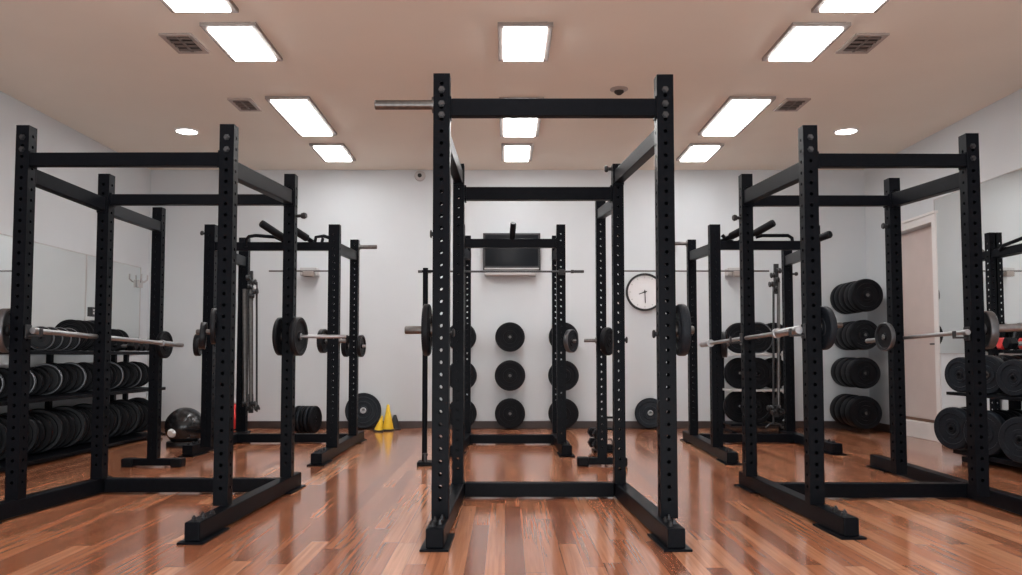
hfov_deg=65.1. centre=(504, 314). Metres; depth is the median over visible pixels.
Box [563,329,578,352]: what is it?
weight plate
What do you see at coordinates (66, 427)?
weight plate
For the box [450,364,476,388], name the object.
weight plate
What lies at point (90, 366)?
weight plate
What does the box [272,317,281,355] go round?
weight plate
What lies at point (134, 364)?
weight plate
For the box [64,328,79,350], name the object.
weight plate
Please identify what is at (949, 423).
weight plate
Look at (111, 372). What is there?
weight plate
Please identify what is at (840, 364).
weight plate
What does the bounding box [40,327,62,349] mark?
weight plate
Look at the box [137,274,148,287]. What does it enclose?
wall hook
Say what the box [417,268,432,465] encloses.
stand
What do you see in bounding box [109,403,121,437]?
weight plate
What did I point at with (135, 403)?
weight plate
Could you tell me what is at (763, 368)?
weight plate
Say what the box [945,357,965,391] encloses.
weight plate
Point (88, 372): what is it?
weight plate
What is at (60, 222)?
wall
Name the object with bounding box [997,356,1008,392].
weight plate
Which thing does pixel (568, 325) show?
weight plate
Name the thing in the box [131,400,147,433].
weight plate
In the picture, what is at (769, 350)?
weight plate
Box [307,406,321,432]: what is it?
weight plate
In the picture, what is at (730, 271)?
barbell
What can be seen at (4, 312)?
weight plate
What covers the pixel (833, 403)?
weight plate
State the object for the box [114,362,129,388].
weight plate
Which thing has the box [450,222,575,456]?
power rack
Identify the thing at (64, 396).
shelf
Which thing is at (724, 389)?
shelf
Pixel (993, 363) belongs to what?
weight plate
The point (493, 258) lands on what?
wall screen
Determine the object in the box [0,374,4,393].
weight plate
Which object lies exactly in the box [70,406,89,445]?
weight plate
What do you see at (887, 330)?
weight plate
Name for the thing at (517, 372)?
weight plate
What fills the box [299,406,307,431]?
weight plate
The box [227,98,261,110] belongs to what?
ceiling vent
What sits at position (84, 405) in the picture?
weight plate
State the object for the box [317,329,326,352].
weight plate
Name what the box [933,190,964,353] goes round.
wall mirror
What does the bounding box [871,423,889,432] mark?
baseboard
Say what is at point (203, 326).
weight plate
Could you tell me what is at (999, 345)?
dumbbell
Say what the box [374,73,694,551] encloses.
power rack
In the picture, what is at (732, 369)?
weight plate
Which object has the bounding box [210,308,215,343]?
weight plate
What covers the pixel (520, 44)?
diffuser
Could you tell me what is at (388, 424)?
cone
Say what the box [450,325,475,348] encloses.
weight plate
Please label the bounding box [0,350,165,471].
plate rack
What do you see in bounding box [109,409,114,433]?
weight plate
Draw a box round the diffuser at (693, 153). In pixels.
[681,146,719,161]
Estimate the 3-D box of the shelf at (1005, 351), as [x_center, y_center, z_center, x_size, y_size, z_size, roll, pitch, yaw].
[4.560,0.280,6.129,0.320,0.030,1.871,0,-3,0]
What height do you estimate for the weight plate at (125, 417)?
0.406 m
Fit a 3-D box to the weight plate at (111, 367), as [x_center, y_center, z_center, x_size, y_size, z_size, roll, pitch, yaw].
[-4.416,0.673,8.758,0.300,0.301,0.090,1,-3,-21]
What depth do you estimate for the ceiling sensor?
7.55 m
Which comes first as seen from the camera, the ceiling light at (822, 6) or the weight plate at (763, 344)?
the ceiling light at (822, 6)
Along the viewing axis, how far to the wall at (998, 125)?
9.07 m
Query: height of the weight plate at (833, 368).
0.388 m
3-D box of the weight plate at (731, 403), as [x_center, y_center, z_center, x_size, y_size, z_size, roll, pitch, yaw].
[2.988,1.165,10.194,0.406,0.406,0.075,0,-3,2]
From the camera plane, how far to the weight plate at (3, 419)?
6.86 m
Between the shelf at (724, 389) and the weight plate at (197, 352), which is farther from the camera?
the shelf at (724, 389)
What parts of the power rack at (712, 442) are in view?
foot plate, guide rod, cable handle, guide rod, foot plate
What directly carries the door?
in the wall at (998, 125)
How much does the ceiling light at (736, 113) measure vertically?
0.045 m
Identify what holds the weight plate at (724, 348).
attached to the power rack at (712, 442)
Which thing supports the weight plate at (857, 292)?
attached to the peg
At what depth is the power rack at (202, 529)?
4.98 m
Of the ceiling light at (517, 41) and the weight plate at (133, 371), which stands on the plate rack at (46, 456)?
the weight plate at (133, 371)
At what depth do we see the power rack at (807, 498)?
5.01 m
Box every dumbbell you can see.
[113,342,138,350]
[121,343,143,350]
[125,343,148,350]
[587,427,601,438]
[587,438,601,449]
[992,338,1021,349]
[996,338,1021,348]
[1002,338,1021,348]
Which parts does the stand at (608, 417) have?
arm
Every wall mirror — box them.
[0,233,12,308]
[31,241,86,326]
[85,254,140,338]
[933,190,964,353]
[980,167,1021,250]
[983,253,1021,323]
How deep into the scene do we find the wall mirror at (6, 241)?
7.70 m
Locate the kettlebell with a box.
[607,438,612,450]
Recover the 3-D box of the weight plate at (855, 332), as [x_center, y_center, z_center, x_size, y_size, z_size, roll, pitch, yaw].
[4.484,0.252,10.020,0.376,0.376,0.173,0,-3,3]
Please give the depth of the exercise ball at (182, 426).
8.52 m
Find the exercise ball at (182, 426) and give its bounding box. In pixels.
[164,407,200,447]
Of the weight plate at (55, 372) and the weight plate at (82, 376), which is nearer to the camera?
the weight plate at (55, 372)
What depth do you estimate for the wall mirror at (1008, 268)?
7.75 m
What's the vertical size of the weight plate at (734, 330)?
0.393 m
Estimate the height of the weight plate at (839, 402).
0.413 m
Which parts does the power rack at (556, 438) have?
grip post, foot plate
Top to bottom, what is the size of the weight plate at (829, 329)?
0.260 m
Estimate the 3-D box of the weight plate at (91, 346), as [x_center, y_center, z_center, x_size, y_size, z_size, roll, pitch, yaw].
[-4.400,0.219,8.370,0.316,0.316,0.088,1,-3,-27]
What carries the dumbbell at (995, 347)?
on the plate rack at (1013, 402)
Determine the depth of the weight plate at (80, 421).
7.97 m
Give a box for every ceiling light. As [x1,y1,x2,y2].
[160,0,238,12]
[199,22,282,60]
[265,96,336,135]
[309,143,355,161]
[498,22,552,60]
[499,97,543,136]
[501,143,533,161]
[676,143,723,161]
[698,96,775,135]
[762,22,850,60]
[811,0,888,12]
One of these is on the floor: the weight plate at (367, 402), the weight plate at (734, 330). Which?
the weight plate at (367, 402)
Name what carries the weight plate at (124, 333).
on the plate rack at (46, 456)
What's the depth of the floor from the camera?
4.58 m
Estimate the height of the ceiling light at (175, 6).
0.045 m
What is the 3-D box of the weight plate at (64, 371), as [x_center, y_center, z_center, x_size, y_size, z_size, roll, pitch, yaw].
[-4.414,0.619,7.780,0.308,0.308,0.089,1,-3,-25]
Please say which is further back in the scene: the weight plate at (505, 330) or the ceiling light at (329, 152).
the weight plate at (505, 330)
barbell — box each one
[29,327,183,346]
[418,270,583,272]
[699,326,802,346]
[865,329,970,342]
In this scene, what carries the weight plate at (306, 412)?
on the floor
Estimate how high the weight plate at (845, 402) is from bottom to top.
0.401 m
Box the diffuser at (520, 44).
[504,28,546,60]
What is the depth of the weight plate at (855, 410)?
9.90 m
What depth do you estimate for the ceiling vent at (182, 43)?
6.45 m
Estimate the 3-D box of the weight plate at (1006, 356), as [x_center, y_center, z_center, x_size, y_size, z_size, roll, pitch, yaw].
[4.408,0.526,7.063,0.088,0.342,0.342,1,-3,-22]
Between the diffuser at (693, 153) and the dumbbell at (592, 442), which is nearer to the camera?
the dumbbell at (592, 442)
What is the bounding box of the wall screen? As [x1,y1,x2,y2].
[483,233,539,275]
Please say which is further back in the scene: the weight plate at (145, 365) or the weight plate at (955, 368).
the weight plate at (145, 365)
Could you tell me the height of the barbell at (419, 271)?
0.035 m
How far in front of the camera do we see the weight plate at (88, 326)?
8.24 m
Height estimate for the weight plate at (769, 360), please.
0.393 m
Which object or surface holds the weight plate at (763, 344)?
on the storage rack at (730, 423)
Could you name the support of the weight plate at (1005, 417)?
on the plate rack at (1013, 402)
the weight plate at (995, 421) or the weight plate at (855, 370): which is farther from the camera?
the weight plate at (855, 370)
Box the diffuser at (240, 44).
[208,28,275,60]
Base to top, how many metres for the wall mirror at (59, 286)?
0.868 m
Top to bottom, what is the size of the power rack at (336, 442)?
2.333 m
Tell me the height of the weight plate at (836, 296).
0.413 m
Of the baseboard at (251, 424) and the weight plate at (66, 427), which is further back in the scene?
the baseboard at (251, 424)
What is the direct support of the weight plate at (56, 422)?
on the plate rack at (46, 456)
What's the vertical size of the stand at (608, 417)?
0.360 m
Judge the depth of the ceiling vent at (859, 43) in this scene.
6.46 m
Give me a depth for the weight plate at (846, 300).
10.16 m
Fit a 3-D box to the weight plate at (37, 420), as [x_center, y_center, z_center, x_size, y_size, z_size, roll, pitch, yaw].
[-4.409,1.084,7.260,0.404,0.405,0.090,1,-3,-21]
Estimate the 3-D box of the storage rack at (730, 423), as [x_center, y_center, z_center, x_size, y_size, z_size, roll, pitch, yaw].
[3.197,0.867,10.144,0.803,1.252,0.530,0,-3,0]
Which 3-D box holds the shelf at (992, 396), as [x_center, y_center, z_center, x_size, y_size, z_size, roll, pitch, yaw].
[4.450,0.680,6.378,0.540,0.030,2.410,0,-3,0]
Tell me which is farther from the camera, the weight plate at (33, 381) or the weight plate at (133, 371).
the weight plate at (133, 371)
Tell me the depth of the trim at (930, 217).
9.05 m
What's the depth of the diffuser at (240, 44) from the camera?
6.39 m
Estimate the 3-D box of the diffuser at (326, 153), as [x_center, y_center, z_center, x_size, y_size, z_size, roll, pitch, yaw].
[-2.124,-2.000,9.900,0.323,0.043,0.684,0,-3,0]
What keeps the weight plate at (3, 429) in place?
on the plate rack at (46, 456)
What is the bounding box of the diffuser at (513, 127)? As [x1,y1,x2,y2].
[504,118,536,136]
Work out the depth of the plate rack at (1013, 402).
6.93 m
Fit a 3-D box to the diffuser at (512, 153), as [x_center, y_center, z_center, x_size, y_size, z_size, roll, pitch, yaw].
[0.148,-2.000,9.900,0.293,0.043,0.684,0,-3,0]
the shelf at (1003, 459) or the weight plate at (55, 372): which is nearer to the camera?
the shelf at (1003, 459)
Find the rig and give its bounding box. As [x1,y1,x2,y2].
[982,232,1021,410]
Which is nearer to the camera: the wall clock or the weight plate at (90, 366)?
the weight plate at (90, 366)
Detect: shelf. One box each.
[0,350,148,354]
[0,387,165,405]
[0,432,162,471]
[723,388,783,391]
[723,421,783,425]
[728,353,782,354]
[946,392,1021,400]
[953,449,1021,467]
[1004,350,1021,353]
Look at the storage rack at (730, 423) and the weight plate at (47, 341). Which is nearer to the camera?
the weight plate at (47, 341)
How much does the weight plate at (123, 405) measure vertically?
0.393 m
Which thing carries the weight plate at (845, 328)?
attached to the peg
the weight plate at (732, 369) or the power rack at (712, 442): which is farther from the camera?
the weight plate at (732, 369)
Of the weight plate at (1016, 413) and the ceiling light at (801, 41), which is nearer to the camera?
the ceiling light at (801, 41)
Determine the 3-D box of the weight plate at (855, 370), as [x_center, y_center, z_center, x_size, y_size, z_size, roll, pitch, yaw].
[4.473,0.727,9.996,0.388,0.388,0.173,0,-3,1]
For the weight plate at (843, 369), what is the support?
attached to the peg
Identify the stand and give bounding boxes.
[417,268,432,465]
[591,416,618,452]
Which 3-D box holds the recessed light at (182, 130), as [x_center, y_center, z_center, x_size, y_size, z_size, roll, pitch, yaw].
[-3.572,-2.061,8.987,0.270,0.018,0.270,0,-3,0]
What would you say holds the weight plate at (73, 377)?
on the plate rack at (46, 456)
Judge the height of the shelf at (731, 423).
0.025 m
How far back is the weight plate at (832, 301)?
10.59 m
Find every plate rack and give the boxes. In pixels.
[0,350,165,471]
[946,350,1021,467]
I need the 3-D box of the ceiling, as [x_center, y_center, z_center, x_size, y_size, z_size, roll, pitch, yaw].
[0.035,-2.366,4.418,9.950,0.120,13.220,0,-3,0]
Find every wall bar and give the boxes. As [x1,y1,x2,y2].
[269,267,327,276]
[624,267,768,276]
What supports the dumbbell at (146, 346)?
on the plate rack at (46, 456)
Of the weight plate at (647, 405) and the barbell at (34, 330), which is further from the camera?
the weight plate at (647, 405)
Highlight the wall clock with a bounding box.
[626,273,655,310]
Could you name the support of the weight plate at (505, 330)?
attached to the peg
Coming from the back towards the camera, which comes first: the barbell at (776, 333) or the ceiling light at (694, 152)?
the ceiling light at (694, 152)
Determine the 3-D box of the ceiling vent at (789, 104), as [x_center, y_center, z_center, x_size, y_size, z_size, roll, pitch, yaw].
[2.883,-2.109,8.046,0.246,0.019,0.390,0,-3,0]
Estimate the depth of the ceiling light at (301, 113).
8.28 m
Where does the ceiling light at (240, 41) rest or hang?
attached to the ceiling
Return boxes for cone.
[373,416,383,431]
[383,404,394,430]
[392,415,400,429]
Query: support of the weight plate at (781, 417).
on the storage rack at (730, 423)
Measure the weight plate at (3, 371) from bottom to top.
0.272 m
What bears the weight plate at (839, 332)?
attached to the peg
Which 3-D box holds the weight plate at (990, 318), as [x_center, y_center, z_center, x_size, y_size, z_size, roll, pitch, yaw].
[3.002,0.095,4.982,0.047,0.238,0.238,0,-3,8]
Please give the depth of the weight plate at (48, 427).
7.41 m
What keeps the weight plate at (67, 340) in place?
on the plate rack at (46, 456)
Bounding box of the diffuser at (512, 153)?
[505,146,529,161]
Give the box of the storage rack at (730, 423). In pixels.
[722,352,783,432]
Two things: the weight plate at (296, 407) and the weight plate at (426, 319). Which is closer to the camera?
the weight plate at (426, 319)
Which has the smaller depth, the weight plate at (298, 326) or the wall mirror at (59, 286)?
the weight plate at (298, 326)
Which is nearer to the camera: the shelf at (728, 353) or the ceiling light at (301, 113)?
the ceiling light at (301, 113)
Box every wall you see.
[0,91,150,413]
[146,170,868,420]
[864,88,1021,424]
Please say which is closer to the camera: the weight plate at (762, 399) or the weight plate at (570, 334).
the weight plate at (570, 334)
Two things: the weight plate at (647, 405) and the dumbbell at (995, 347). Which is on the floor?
the weight plate at (647, 405)
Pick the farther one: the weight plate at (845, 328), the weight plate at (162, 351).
the weight plate at (845, 328)
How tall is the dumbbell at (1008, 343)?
0.104 m
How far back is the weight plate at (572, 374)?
10.56 m
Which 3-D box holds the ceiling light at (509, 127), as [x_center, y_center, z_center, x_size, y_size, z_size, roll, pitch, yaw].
[0.161,-2.074,8.476,0.438,0.045,1.312,0,-3,0]
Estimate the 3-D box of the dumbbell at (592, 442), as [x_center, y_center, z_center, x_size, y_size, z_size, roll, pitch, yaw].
[0.916,1.307,8.115,0.108,0.094,0.270,0,-3,-9]
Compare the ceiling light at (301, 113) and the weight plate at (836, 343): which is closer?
the ceiling light at (301, 113)
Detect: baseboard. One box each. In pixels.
[161,421,858,428]
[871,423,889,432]
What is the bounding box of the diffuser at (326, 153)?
[314,146,351,161]
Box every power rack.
[0,124,345,544]
[178,220,376,465]
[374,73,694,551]
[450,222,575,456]
[675,220,846,464]
[729,125,1021,539]
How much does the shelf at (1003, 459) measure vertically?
0.040 m
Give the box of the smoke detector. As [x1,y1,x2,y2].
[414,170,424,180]
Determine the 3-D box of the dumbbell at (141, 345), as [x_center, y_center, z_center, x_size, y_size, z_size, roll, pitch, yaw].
[-4.280,0.357,9.117,0.300,0.104,0.120,0,-3,7]
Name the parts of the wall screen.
screen glass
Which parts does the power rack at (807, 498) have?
foot plate, plate, foot plate, foot plate, plate, plate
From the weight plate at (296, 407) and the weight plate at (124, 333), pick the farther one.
the weight plate at (296, 407)
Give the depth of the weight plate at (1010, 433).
6.53 m
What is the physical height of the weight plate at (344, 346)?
0.240 m
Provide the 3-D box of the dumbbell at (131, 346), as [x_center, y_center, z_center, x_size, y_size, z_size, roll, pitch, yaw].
[-4.280,0.350,8.985,0.300,0.104,0.120,0,-3,7]
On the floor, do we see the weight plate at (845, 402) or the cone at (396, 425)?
the cone at (396, 425)
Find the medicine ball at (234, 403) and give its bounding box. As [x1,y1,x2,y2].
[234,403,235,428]
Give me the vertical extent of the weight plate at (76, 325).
0.316 m
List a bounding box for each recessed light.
[174,127,199,134]
[833,127,858,134]
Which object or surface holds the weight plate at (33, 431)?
on the plate rack at (46, 456)
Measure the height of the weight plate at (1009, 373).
0.306 m
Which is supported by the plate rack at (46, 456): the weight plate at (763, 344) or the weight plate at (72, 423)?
the weight plate at (72, 423)
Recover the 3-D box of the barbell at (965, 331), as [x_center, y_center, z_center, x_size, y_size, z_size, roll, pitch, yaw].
[2.917,0.161,5.759,0.045,0.059,1.685,0,-3,5]
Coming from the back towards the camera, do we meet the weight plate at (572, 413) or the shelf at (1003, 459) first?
the weight plate at (572, 413)
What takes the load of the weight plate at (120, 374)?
on the plate rack at (46, 456)
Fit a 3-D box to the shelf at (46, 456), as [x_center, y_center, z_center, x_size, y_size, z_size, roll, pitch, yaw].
[-4.405,1.318,7.453,0.550,0.035,4.422,0,-3,0]
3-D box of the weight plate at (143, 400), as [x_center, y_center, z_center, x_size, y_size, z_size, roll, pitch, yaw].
[-4.394,1.196,9.553,0.416,0.416,0.075,1,-2,-22]
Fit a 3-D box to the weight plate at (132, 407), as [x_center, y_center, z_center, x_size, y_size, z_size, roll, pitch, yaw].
[-4.397,1.175,9.148,0.416,0.416,0.075,1,-2,-23]
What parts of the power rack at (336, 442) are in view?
foot plate, guide rod, guide rod, cable handle, foot plate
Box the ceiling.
[0,0,1021,169]
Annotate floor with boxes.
[0,429,1021,574]
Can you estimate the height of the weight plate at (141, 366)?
0.309 m
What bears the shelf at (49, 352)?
attached to the plate rack at (46, 456)
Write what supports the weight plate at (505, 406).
attached to the peg
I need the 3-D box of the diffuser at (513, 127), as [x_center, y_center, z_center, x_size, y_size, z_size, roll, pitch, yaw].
[0.161,-2.073,8.476,0.348,0.043,1.216,0,-3,0]
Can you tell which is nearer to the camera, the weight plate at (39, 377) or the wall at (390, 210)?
the weight plate at (39, 377)
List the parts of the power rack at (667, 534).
foot plate, plate, plate, plate, plate, plate, foot plate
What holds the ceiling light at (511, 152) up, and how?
attached to the ceiling
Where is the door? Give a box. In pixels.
[901,226,936,422]
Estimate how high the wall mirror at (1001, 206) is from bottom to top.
0.717 m
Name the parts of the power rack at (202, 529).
plate, plate, plate, foot plate, plate, foot plate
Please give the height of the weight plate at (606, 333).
0.250 m
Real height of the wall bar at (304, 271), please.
0.126 m
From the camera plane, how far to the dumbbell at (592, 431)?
8.17 m
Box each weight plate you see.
[0,308,9,352]
[0,367,7,398]
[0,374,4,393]
[0,412,38,451]
[0,416,6,460]
[0,421,6,455]
[27,413,44,454]
[29,368,43,395]
[29,370,36,393]
[29,408,62,452]
[29,412,52,454]
[30,367,51,395]
[31,326,54,349]
[34,363,62,394]
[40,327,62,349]
[47,409,69,450]
[48,363,68,393]
[52,406,85,447]
[53,409,76,449]
[55,319,87,350]
[55,327,71,349]
[57,363,77,393]
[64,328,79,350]
[64,362,86,392]
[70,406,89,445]
[73,403,91,443]
[74,320,93,350]
[76,363,91,391]
[77,407,91,444]
[79,362,92,391]
[81,321,93,350]
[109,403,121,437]
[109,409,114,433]
[110,362,123,388]
[110,365,116,386]
[110,368,112,383]
[110,402,128,437]
[111,329,123,350]
[111,329,128,350]
[111,399,139,435]
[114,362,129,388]
[116,402,131,435]
[118,362,137,388]
[128,362,141,387]
[129,397,147,432]
[129,400,143,433]
[131,361,146,387]
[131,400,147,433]
[138,362,148,386]
[155,331,172,357]
[193,334,201,355]
[199,322,206,348]
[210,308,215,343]
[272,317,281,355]
[289,317,307,355]
[295,406,299,431]
[295,406,303,431]
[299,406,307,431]
[303,406,311,431]
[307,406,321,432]
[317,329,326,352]
[341,335,348,356]
[345,393,380,428]
[356,335,365,356]
[421,304,431,355]
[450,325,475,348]
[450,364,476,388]
[450,400,476,424]
[495,322,524,351]
[495,360,524,390]
[495,398,524,428]
[548,361,578,390]
[548,399,578,428]
[549,323,577,347]
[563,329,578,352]
[600,327,611,355]
[635,398,656,428]
[676,304,690,355]
[721,331,727,357]
[723,392,741,421]
[724,358,741,388]
[726,323,740,352]
[741,392,771,423]
[755,322,771,352]
[755,358,771,388]
[765,358,783,388]
[765,392,783,421]
[766,323,782,352]
[821,306,837,349]
[830,283,847,313]
[830,394,847,424]
[831,357,848,386]
[834,282,852,313]
[834,322,847,349]
[835,357,854,386]
[835,394,857,426]
[837,321,854,349]
[839,281,860,312]
[840,396,856,426]
[841,358,855,386]
[842,321,857,349]
[844,281,860,311]
[845,396,881,429]
[846,320,876,349]
[846,357,880,388]
[848,279,882,311]
[875,322,895,350]
[934,407,966,449]
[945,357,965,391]
[964,410,1004,455]
[984,311,999,348]
[986,355,1003,393]
[993,410,1017,454]
[993,411,1009,453]
[996,359,1021,396]
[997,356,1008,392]
[998,355,1015,393]
[999,417,1021,462]
[1007,410,1021,416]
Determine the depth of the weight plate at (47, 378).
7.50 m
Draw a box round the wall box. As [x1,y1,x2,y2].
[90,307,94,316]
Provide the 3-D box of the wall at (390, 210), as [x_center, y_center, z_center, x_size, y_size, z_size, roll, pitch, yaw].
[0.035,-0.221,10.866,9.950,3.500,0.120,0,-3,0]
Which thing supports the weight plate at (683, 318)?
attached to the power rack at (667, 534)
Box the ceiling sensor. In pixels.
[610,86,627,94]
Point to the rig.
(990, 256)
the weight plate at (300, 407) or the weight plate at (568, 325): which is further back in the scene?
the weight plate at (568, 325)
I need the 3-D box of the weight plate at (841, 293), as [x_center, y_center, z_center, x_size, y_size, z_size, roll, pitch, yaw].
[4.531,-0.229,10.335,0.413,0.413,0.130,0,-3,-3]
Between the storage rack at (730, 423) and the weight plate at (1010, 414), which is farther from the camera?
the storage rack at (730, 423)
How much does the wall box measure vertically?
0.108 m
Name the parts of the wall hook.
hook plate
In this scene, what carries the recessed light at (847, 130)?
in the ceiling
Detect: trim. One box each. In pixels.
[901,210,941,442]
[906,419,936,441]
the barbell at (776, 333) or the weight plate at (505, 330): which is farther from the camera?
the weight plate at (505, 330)
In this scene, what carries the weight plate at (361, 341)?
attached to the power rack at (336, 442)
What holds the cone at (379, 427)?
on the floor
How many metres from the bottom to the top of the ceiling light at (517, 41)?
0.045 m
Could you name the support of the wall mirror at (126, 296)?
attached to the wall at (60, 222)
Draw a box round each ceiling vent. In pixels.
[158,33,209,53]
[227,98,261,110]
[773,98,810,110]
[835,33,889,53]
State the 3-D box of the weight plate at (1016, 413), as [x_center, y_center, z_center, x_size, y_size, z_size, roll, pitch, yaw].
[4.457,1.035,7.072,0.088,0.378,0.378,1,-3,-22]
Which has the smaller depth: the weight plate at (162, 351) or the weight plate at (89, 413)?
the weight plate at (162, 351)
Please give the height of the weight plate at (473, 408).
0.399 m

